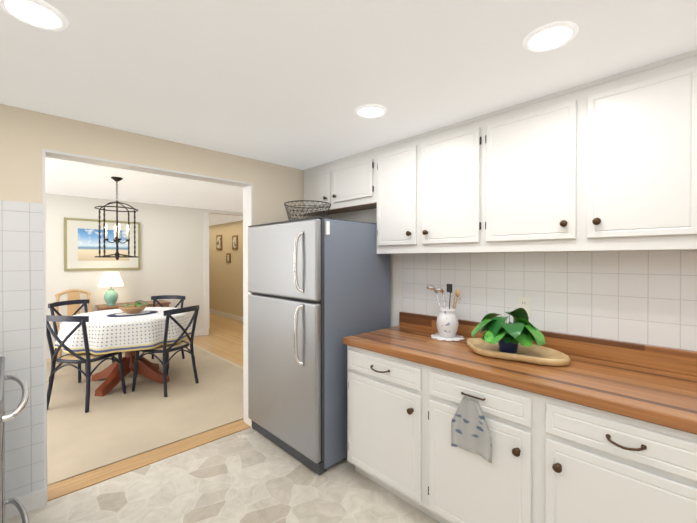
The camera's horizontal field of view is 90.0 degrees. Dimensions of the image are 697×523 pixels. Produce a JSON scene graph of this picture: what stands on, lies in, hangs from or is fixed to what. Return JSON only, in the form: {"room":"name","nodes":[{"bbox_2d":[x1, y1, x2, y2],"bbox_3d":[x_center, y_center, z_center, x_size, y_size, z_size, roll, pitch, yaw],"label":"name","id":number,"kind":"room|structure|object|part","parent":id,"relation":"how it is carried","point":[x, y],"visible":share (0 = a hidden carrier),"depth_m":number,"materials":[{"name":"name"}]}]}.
{"room":"kitchen","nodes":[
{"label":"kitchen","id":0,"kind":"room"},
{"bbox_2d":[46,193,207,350],"bbox_3d":[-4.191,0.164,5.141,4.200,2.450,0.120,0,1,-44],"label":"wall","id":1,"kind":"structure","parent":0,"point":[171,250],"depth_m":5.82,"materials":[{"name":"white paint"}]},
{"bbox_2d":[64,217,140,270],"bbox_3d":[-3.791,-0.253,5.414,0.980,0.780,0.032,0,1,-44],"label":"framed picture","id":2,"kind":"object","parent":1,"relation":"attached to","point":[71,227],"depth_m":5.32,"materials":[{"name":"beige paper"}]},
{"bbox_3d":[-3.780,-0.253,5.403,0.660,0.480,0.002,0,1,-44],"label":"print in the dining room","id":3,"kind":"part","parent":2,"relation":"part of","materials":[{"name":"multicoloured paper"}]},
{"bbox_2d":[47,329,208,358],"bbox_3d":[-4.144,1.334,5.100,4.200,0.110,0.015,0,1,-44],"label":"baseboard","id":4,"kind":"structure","parent":1,"relation":"attached to","point":[201,332],"depth_m":6.41,"materials":[{"name":"white paint"}]},
{"bbox_2d":[204,212,208,329],"bbox_3d":[-2.656,0.174,6.522,0.097,2.190,0.018,0,1,-44],"label":"door frame","id":5,"kind":"structure","parent":1,"relation":"attached to","point":[206,270],"depth_m":6.51,"materials":[{"name":"white paint"}]},
{"bbox_2d":[45,157,242,212],"bbox_3d":[-2.453,-1.009,4.120,5.540,0.090,3.989,0,1,-44],"label":"ceiling","id":6,"kind":"structure","parent":0,"point":[69,178],"depth_m":4.55,"materials":[{"name":"white paint"}]},
{"bbox_2d":[94,177,137,259],"bbox_3d":[-2.663,-0.488,4.011,0.422,0.949,0.422,0,1,-44],"label":"pendant chandelier","id":7,"kind":"object","parent":6,"relation":"hanging from","point":[116,240],"visible":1,"depth_m":4.00,"materials":[{"name":"grey metal"}]},
{"bbox_2d":[0,104,320,224],"bbox_3d":[-0.854,0.179,2.995,4.570,2.450,0.140,0,1,-44],"label":"wall","id":8,"kind":"structure","parent":0,"point":[63,134],"depth_m":2.27,"materials":[{"name":"beige paint"}]},
{"bbox_2d":[0,200,44,499],"bbox_3d":[-2.062,0.491,1.729,0.830,1.645,0.011,0,1,-44],"label":"wall tile","id":9,"kind":"structure","parent":8,"relation":"attached to","point":[21,299],"depth_m":1.95,"materials":[{"name":"white tile"}]},
{"bbox_2d":[5,488,45,520],"bbox_3d":[-2.056,1.364,1.732,0.834,0.100,0.024,0,1,-44],"label":"baseboard","id":10,"kind":"structure","parent":8,"relation":"attached to","point":[32,501],"depth_m":1.96,"materials":[{"name":"white paint"}]},
{"bbox_2d":[42,151,46,503],"bbox_3d":[-1.812,0.380,2.074,0.014,2.062,0.148,0,1,-44],"label":"trim","id":11,"kind":"structure","parent":8,"relation":"attached to","point":[44,295],"depth_m":2.02,"materials":[{"name":"white paint"}]},
{"bbox_2d":[42,149,252,186],"bbox_3d":[-1.337,-0.647,2.524,1.334,0.014,0.149,0,1,-44],"label":"trim","id":12,"kind":"structure","parent":8,"relation":"attached to","point":[104,162],"depth_m":2.40,"materials":[{"name":"white paint"}]},
{"bbox_2d":[243,185,252,427],"bbox_3d":[-0.861,0.373,2.989,0.014,2.062,0.148,0,1,-44],"label":"trim","id":13,"kind":"structure","parent":8,"relation":"attached to","point":[247,206],"depth_m":3.00,"materials":[{"name":"white paint"}]},
{"bbox_2d":[303,163,337,215],"bbox_3d":[-0.214,-0.659,3.217,0.228,0.414,0.416,0,1,-44],"label":"upper cabinet","id":14,"kind":"object","parent":8,"relation":"attached to","point":[315,178],"depth_m":3.15,"materials":[{"name":"white paint"}]},
{"bbox_2d":[5,313,439,522],"bbox_3d":[-2.241,1.420,3.918,5.540,0.056,12.340,0,1,-44],"label":"floor","id":15,"kind":"structure","parent":0,"point":[250,475],"depth_m":2.17,"materials":[{"name":"stone"}]},
{"bbox_2d":[0,356,28,522],"bbox_3d":[-1.748,0.866,1.361,0.739,1.100,0.784,0,1,-44],"label":"stove","id":16,"kind":"object","parent":15,"relation":"on","point":[4,418],"visible":1,"depth_m":1.53,"materials":[{"name":"silver metal"}]},
{"bbox_2d":[95,300,170,310],"bbox_3d":[-3.379,1.024,5.501,0.940,0.725,0.445,0,1,-44],"label":"sideboard","id":17,"kind":"object","parent":15,"relation":"on","point":[164,303],"visible":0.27,"depth_m":5.49,"materials":[{"name":"brown wood"}]},
{"bbox_2d":[98,272,123,305],"bbox_3d":[-3.587,0.412,5.265,0.330,0.500,0.330,0,1,-44],"label":"table lamp","id":18,"kind":"object","parent":17,"relation":"on","point":[110,279],"visible":1,"depth_m":5.19,"materials":[{"name":"white fabric"}]},
{"bbox_2d":[47,340,242,485],"bbox_3d":[-2.951,1.395,3.588,3.620,0.011,3.490,0,1,-44],"label":"rug","id":19,"kind":"object","parent":15,"relation":"on","point":[115,424],"visible":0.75,"depth_m":3.24,"materials":[{"name":"carpet"}]},
{"bbox_2d":[54,289,91,366],"bbox_3d":[-3.809,0.890,4.865,0.440,0.983,0.487,0,1,-44],"label":"chair","id":20,"kind":"object","parent":19,"relation":"on","point":[73,294],"visible":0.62,"depth_m":4.98,"materials":[{"name":"brown wood"}]},
{"bbox_2d":[48,299,114,382],"bbox_3d":[-3.256,0.938,4.263,0.540,0.899,0.478,0,0,17],"label":"chair","id":21,"kind":"object","parent":19,"relation":"on","point":[83,302],"visible":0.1,"depth_m":4.24,"materials":[{"name":"black painted wood"}]},
{"bbox_2d":[46,315,125,412],"bbox_3d":[-2.602,0.944,3.443,0.478,0.899,0.540,0,0,7],"label":"chair","id":22,"kind":"object","parent":19,"relation":"on","point":[87,357],"visible":0.94,"depth_m":3.26,"materials":[{"name":"black painted wood"}]},
{"bbox_2d":[54,307,191,396],"bbox_3d":[-2.526,0.996,4.032,1.337,0.782,1.325,0,1,-44],"label":"dining table","id":23,"kind":"object","parent":19,"relation":"on","point":[129,336],"visible":0.79,"depth_m":3.63,"materials":[{"name":"white fabric"}]},
{"bbox_2d":[107,311,157,316],"bbox_3d":[-2.479,0.599,4.015,0.512,0.008,0.349,0,1,-44],"label":"placemat","id":24,"kind":"object","parent":23,"relation":"on","point":[123,314],"visible":0.9,"depth_m":3.93,"materials":[{"name":"blue fabric"}]},
{"bbox_2d":[119,300,147,313],"bbox_3d":[-2.477,0.522,4.015,0.314,0.145,0.283,0,1,-44],"label":"bowl","id":25,"kind":"object","parent":24,"relation":"on","point":[136,307],"visible":1,"depth_m":3.96,"materials":[{"name":"brown wood"}]},
{"bbox_2d":[132,305,198,396],"bbox_3d":[-1.992,0.941,3.844,0.540,0.899,0.478,0,0,20],"label":"chair","id":26,"kind":"object","parent":19,"relation":"on","point":[165,348],"visible":0.92,"depth_m":3.72,"materials":[{"name":"black painted wood"}]},
{"bbox_2d":[151,295,184,368],"bbox_3d":[-2.552,0.934,4.740,0.478,0.899,0.540,0,0,-2],"label":"chair","id":27,"kind":"object","parent":19,"relation":"on","point":[154,298],"visible":0.12,"depth_m":4.96,"materials":[{"name":"black painted wood"}]},
{"bbox_2d":[248,216,389,474],"bbox_3d":[-0.270,0.556,2.812,0.805,1.700,0.927,0,1,-44],"label":"fridge","id":28,"kind":"object","parent":15,"relation":"on","point":[319,287],"visible":0.96,"depth_m":2.44,"materials":[{"name":"silver metal"}]},
{"bbox_2d":[284,200,330,219],"bbox_3d":[-0.303,-0.360,2.591,0.351,0.133,0.351,0,1,-44],"label":"wire basket","id":29,"kind":"object","parent":28,"relation":"on","point":[312,210],"visible":0.71,"depth_m":2.50,"materials":[{"name":"grey metal"}]},
{"bbox_2d":[347,345,418,508],"bbox_3d":[0.416,0.977,2.287,0.627,0.866,0.610,0,1,-44],"label":"base cabinet","id":30,"kind":"object","parent":15,"relation":"on","point":[383,390],"depth_m":2.05,"materials":[{"name":"white paint"}]},
{"bbox_2d":[419,364,696,522],"bbox_3d":[1.019,0.981,1.660,0.627,0.866,1.130,0,1,-44],"label":"base cabinet","id":31,"kind":"object","parent":15,"relation":"on","point":[554,460],"depth_m":1.43,"materials":[{"name":"white paint"}]},
{"bbox_2d":[451,392,491,463],"bbox_3d":[0.572,0.768,1.630,0.053,0.274,0.200,0,1,-44],"label":"hanging towel","id":32,"kind":"object","parent":31,"relation":"hanging from","point":[470,431],"visible":0.98,"depth_m":1.62,"materials":[{"name":"grey fabric"}]},
{"bbox_2d":[343,312,696,434],"bbox_3d":[1.233,0.475,1.431,0.632,0.149,3.008,0,1,-44],"label":"countertop","id":33,"kind":"structure","parent":31,"relation":"on","point":[656,385],"depth_m":1.61,"materials":[{"name":"brown wood"}]},
{"bbox_2d":[431,333,464,341],"bbox_3d":[0.646,0.494,2.276,0.216,0.010,0.208,0,1,-44],"label":"trivet","id":34,"kind":"object","parent":33,"relation":"on","point":[437,336],"visible":0.79,"depth_m":2.22,"materials":[{"name":"white ceramic"}]},
{"bbox_2d":[426,284,460,337],"bbox_3d":[0.626,0.315,2.294,0.142,0.345,0.210,0,1,-44],"label":"crock","id":35,"kind":"object","parent":34,"relation":"on","point":[447,323],"visible":1,"depth_m":2.23,"materials":[{"name":"white ceramic"}]},
{"bbox_2d":[467,338,569,365],"bbox_3d":[0.897,0.482,1.893,0.346,0.038,0.543,0,1,-44],"label":"wood tray","id":36,"kind":"object","parent":33,"relation":"on","point":[537,354],"visible":0.92,"depth_m":1.82,"materials":[{"name":"brown wood"}]},
{"bbox_2d":[471,308,545,353],"bbox_3d":[0.867,0.368,1.871,0.378,0.238,0.360,0,1,-44],"label":"potted plant","id":37,"kind":"object","parent":36,"relation":"on","point":[521,329],"visible":0.98,"depth_m":1.81,"materials":[{"name":"green plant"}]},
{"bbox_2d":[208,209,242,215],"bbox_3d":[-2.282,-0.955,6.971,1.100,0.060,0.120,0,1,-44],"label":"wall","id":38,"kind":"structure","parent":0,"point":[225,212],"depth_m":6.79,"materials":[{"name":"white paint"}]},
{"bbox_2d":[209,220,242,316],"bbox_3d":[-1.801,0.148,7.359,0.120,2.450,7.740,0,1,-44],"label":"wall","id":39,"kind":"structure","parent":0,"point":[225,287],"depth_m":8.49,"materials":[{"name":"beige paint"}]},
{"bbox_2d":[216,235,221,249],"bbox_3d":[-3.244,-0.477,8.741,0.031,0.370,0.300,0,1,-44],"label":"framed picture","id":40,"kind":"object","parent":39,"relation":"attached to","point":[218,242],"visible":1,"depth_m":8.72,"materials":[{"name":"brown wood"}]},
{"bbox_2d":[209,309,242,321],"bbox_3d":[-1.898,1.317,7.371,0.015,0.110,7.600,0,1,-44],"label":"baseboard","id":41,"kind":"structure","parent":39,"relation":"attached to","point":[227,315],"depth_m":8.47,"materials":[{"name":"white paint"}]},
{"bbox_2d":[226,253,230,262],"bbox_3d":[-2.890,-0.085,8.376,0.031,0.230,0.200,0,1,-44],"label":"framed picture","id":42,"kind":"object","parent":39,"relation":"attached to","point":[228,257],"visible":1,"depth_m":8.33,"materials":[{"name":"brown wood"}]},
{"bbox_2d":[232,235,237,249],"bbox_3d":[-2.647,-0.443,8.122,0.031,0.330,0.250,0,1,-44],"label":"framed picture","id":43,"kind":"object","parent":39,"relation":"attached to","point":[234,242],"visible":1,"depth_m":8.08,"materials":[{"name":"brown wood"}]},
{"bbox_2d":[209,213,242,225],"bbox_3d":[-3.666,-1.010,8.407,1.340,0.150,3.870,0,1,-44],"label":"ceiling","id":44,"kind":"structure","parent":0,"point":[215,219],"depth_m":7.72,"materials":[{"name":"white paint"}]},
{"bbox_2d":[0,0,696,169],"bbox_3d":[0.233,-0.940,0.827,3.140,0.180,4.480,0,1,-44],"label":"ceiling","id":45,"kind":"structure","parent":0,"point":[293,83],"depth_m":1.50,"materials":[{"name":"white paint"}]},
{"bbox_2d":[0,0,67,30],"bbox_3d":[-1.075,-0.848,1.192,0.184,0.008,0.184,0,1,-44],"label":"recessed light","id":46,"kind":"object","parent":45,"relation":"in","point":[40,14],"visible":1,"depth_m":1.19,"materials":[{"name":"white plastic"}]},
{"bbox_2d":[355,104,386,118],"bbox_3d":[0.128,-0.853,1.989,0.184,0.008,0.184,0,1,-44],"label":"recessed light","id":47,"kind":"object","parent":45,"relation":"in","point":[370,111],"visible":1,"depth_m":1.98,"materials":[{"name":"white"}]},
{"bbox_2d":[523,21,578,52],"bbox_3d":[0.766,-0.849,1.326,0.184,0.008,0.184,0,1,-44],"label":"recessed light","id":48,"kind":"object","parent":45,"relation":"in","point":[550,37],"visible":1,"depth_m":1.31,"materials":[{"name":"white"}]},
{"bbox_2d":[322,208,401,326],"bbox_3d":[1.321,0.188,1.882,0.120,2.450,4.480,0,1,-44],"label":"wall","id":49,"kind":"structure","parent":0,"point":[369,215],"depth_m":2.80,"materials":[{"name":"white paint"}]},
{"bbox_2d":[327,149,370,212],"bbox_3d":[0.105,-0.657,2.885,0.228,0.414,0.504,0,1,-44],"label":"upper cabinet","id":50,"kind":"object","parent":49,"relation":"attached to","point":[349,177],"depth_m":2.84,"materials":[{"name":"white paint"}]},
{"bbox_2d":[371,136,414,253],"bbox_3d":[0.416,-0.460,2.564,0.228,0.804,0.391,0,1,-44],"label":"upper cabinet","id":51,"kind":"object","parent":49,"relation":"attached to","point":[392,164],"depth_m":2.49,"materials":[{"name":"white paint"}]},
{"bbox_2d":[415,116,478,253],"bbox_3d":[0.705,-0.457,2.264,0.228,0.804,0.444,0,1,-44],"label":"upper cabinet","id":52,"kind":"object","parent":49,"relation":"attached to","point":[446,157],"depth_m":2.19,"materials":[{"name":"white paint"}]},
{"bbox_2d":[479,85,578,252],"bbox_3d":[1.029,-0.455,1.928,0.228,0.804,0.489,0,1,-44],"label":"upper cabinet","id":53,"kind":"object","parent":49,"relation":"attached to","point":[527,149],"depth_m":1.84,"materials":[{"name":"white paint"}]},
{"bbox_2d":[402,250,696,350],"bbox_3d":[1.583,0.174,1.517,0.008,0.453,3.350,0,1,-44],"label":"tile backsplash","id":54,"kind":"structure","parent":49,"relation":"attached to","point":[645,297],"depth_m":1.88,"materials":[{"name":"white tile"}]},
{"bbox_2d":[517,297,530,316],"bbox_3d":[1.042,0.269,2.069,0.006,0.115,0.075,0,1,-44],"label":"electrical outlet plate","id":55,"kind":"object","parent":54,"relation":"attached to","point":[524,303],"visible":0.77,"depth_m":2.06,"materials":[{"name":"white plastic"}]},
{"bbox_2d":[575,49,696,251],"bbox_3d":[1.348,-0.452,1.597,0.228,0.804,0.430,0,1,-44],"label":"upper cabinet","id":56,"kind":"object","parent":49,"relation":"attached to","point":[608,163],"depth_m":1.52,"materials":[{"name":"white paint"}]}
]}

